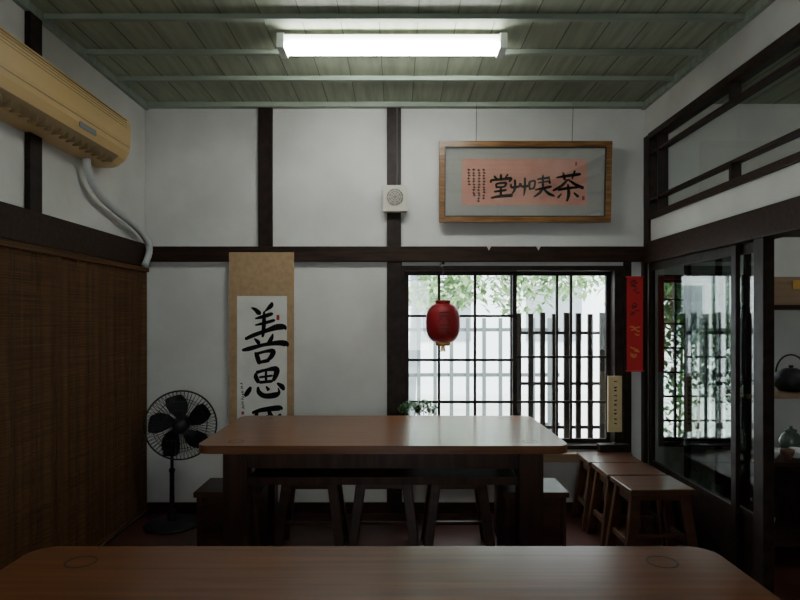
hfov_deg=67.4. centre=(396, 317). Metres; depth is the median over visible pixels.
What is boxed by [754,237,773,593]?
wooden post
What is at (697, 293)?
foliage
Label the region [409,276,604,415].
tree
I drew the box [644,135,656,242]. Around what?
trim
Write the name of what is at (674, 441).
window
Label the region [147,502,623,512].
baseboard
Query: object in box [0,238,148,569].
bamboo blind
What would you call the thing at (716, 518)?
door
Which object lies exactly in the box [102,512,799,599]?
floor
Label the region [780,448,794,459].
tea cup
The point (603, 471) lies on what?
wooden stool
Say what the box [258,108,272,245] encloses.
trim
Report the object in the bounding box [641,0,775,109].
trim
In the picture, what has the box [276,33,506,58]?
fluorescent ceiling light
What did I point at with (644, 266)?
trim
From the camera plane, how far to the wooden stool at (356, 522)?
3.54 m
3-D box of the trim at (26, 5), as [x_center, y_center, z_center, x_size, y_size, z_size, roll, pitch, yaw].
[-1.799,-1.518,0.960,0.030,0.045,6.720,0,0,0]
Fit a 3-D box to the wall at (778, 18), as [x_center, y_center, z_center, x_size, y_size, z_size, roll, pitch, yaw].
[1.816,-0.070,0.960,0.060,2.941,6.720,0,0,0]
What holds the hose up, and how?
attached to the air conditioner
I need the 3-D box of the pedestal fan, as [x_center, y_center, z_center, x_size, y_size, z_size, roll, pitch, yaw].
[-1.498,0.943,4.046,0.426,0.914,0.370,0,0,29]
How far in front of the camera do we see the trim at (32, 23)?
2.95 m
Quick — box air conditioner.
[0,26,130,167]
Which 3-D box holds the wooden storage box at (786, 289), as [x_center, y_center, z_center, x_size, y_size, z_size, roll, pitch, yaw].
[2.273,-0.155,3.518,0.270,0.160,0.213,0,0,0]
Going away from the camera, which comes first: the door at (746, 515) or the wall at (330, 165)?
the door at (746, 515)
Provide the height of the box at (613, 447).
0.076 m
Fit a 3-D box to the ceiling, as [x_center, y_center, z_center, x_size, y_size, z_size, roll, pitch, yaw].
[1.243,-1.564,0.985,6.314,0.053,6.970,0,0,0]
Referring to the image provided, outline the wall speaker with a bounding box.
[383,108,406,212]
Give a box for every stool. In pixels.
[193,478,268,545]
[273,485,348,545]
[348,485,418,545]
[421,485,494,545]
[496,478,568,545]
[571,452,643,531]
[586,463,665,545]
[605,475,697,546]
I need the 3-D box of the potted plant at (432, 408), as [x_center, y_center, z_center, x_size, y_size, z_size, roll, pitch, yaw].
[0.196,0.761,4.250,0.189,0.385,0.119,0,0,0]
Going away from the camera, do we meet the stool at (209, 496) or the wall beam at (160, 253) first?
the stool at (209, 496)
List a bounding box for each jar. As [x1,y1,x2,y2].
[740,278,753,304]
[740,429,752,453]
[779,426,799,447]
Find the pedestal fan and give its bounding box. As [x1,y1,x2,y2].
[142,390,216,534]
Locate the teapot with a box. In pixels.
[774,354,799,391]
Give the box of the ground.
[415,394,730,437]
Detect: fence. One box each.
[409,318,559,431]
[517,312,604,437]
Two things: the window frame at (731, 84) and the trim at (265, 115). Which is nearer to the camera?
the window frame at (731, 84)
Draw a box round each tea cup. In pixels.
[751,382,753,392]
[774,447,779,457]
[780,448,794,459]
[788,447,799,457]
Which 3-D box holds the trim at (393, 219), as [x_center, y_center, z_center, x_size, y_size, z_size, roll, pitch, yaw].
[-0.022,-1.008,4.305,0.101,0.995,0.030,0,0,0]
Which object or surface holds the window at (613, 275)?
in the wall at (330, 165)
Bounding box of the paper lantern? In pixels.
[426,295,459,351]
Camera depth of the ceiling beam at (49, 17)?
3.03 m
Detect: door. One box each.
[649,245,739,568]
[684,243,753,578]
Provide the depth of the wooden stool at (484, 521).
3.54 m
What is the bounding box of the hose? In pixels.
[82,158,152,267]
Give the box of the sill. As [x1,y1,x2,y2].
[543,451,632,461]
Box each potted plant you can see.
[398,399,423,415]
[413,398,437,415]
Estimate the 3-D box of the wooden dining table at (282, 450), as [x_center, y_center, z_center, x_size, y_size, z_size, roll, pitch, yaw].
[-0.072,1.025,3.525,1.910,0.751,0.950,0,0,0]
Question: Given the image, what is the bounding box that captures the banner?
[626,276,643,371]
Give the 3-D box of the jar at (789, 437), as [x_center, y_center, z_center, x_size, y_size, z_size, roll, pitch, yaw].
[2.360,0.725,3.600,0.120,0.157,0.120,0,0,0]
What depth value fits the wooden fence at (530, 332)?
4.62 m
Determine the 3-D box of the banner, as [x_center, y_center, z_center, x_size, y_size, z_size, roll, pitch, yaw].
[1.690,0.043,4.260,0.128,0.677,0.010,0,0,0]
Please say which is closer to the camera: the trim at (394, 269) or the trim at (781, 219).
the trim at (781, 219)
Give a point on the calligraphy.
(480, 181)
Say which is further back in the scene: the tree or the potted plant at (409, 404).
the tree
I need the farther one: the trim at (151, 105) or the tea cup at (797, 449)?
the trim at (151, 105)
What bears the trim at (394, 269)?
attached to the wall at (330, 165)
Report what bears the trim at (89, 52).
attached to the ceiling
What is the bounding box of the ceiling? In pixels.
[29,0,799,103]
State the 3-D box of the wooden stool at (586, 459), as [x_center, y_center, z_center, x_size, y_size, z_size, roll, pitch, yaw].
[1.440,1.173,4.080,0.435,0.455,0.306,0,0,2]
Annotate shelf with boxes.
[715,234,799,546]
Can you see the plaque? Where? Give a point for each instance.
(614, 383)
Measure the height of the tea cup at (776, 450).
0.055 m
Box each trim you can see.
[0,201,145,266]
[12,0,148,109]
[24,11,41,212]
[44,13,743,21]
[85,49,703,55]
[116,76,672,81]
[146,102,643,108]
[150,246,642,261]
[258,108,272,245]
[387,108,400,245]
[387,262,401,513]
[623,262,630,513]
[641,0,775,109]
[641,262,647,463]
[643,196,799,262]
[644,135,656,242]
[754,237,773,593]
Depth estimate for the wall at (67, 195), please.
3.42 m
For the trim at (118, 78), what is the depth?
3.81 m
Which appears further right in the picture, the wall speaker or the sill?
the sill
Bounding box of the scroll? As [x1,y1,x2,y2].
[229,250,293,423]
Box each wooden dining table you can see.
[0,546,780,599]
[199,416,566,545]
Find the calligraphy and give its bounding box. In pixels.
[439,103,611,221]
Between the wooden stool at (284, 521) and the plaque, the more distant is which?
the plaque
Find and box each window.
[402,266,622,449]
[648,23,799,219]
[658,275,742,446]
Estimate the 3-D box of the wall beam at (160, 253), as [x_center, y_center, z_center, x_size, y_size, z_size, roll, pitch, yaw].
[-0.014,-0.457,4.299,3.600,0.108,0.042,0,0,0]
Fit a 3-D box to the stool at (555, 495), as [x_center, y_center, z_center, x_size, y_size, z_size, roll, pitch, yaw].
[0.755,1.173,3.400,0.360,0.455,0.300,0,0,0]
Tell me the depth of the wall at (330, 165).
4.32 m
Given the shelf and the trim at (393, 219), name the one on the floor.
the shelf
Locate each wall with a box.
[0,0,144,545]
[145,104,799,511]
[645,0,799,240]
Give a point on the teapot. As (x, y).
(785, 379)
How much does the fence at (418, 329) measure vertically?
1.650 m
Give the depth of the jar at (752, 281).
3.47 m
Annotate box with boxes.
[596,442,629,452]
[753,277,799,304]
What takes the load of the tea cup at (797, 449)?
on the shelf
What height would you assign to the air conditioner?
0.314 m
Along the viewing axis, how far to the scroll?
4.27 m
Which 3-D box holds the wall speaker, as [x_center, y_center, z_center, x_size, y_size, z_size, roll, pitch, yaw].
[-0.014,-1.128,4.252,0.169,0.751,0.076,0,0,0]
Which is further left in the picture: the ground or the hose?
the hose
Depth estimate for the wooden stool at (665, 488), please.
3.38 m
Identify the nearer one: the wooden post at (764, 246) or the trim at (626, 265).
the wooden post at (764, 246)
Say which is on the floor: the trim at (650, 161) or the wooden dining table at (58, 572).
the wooden dining table at (58, 572)
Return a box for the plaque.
[607,366,621,431]

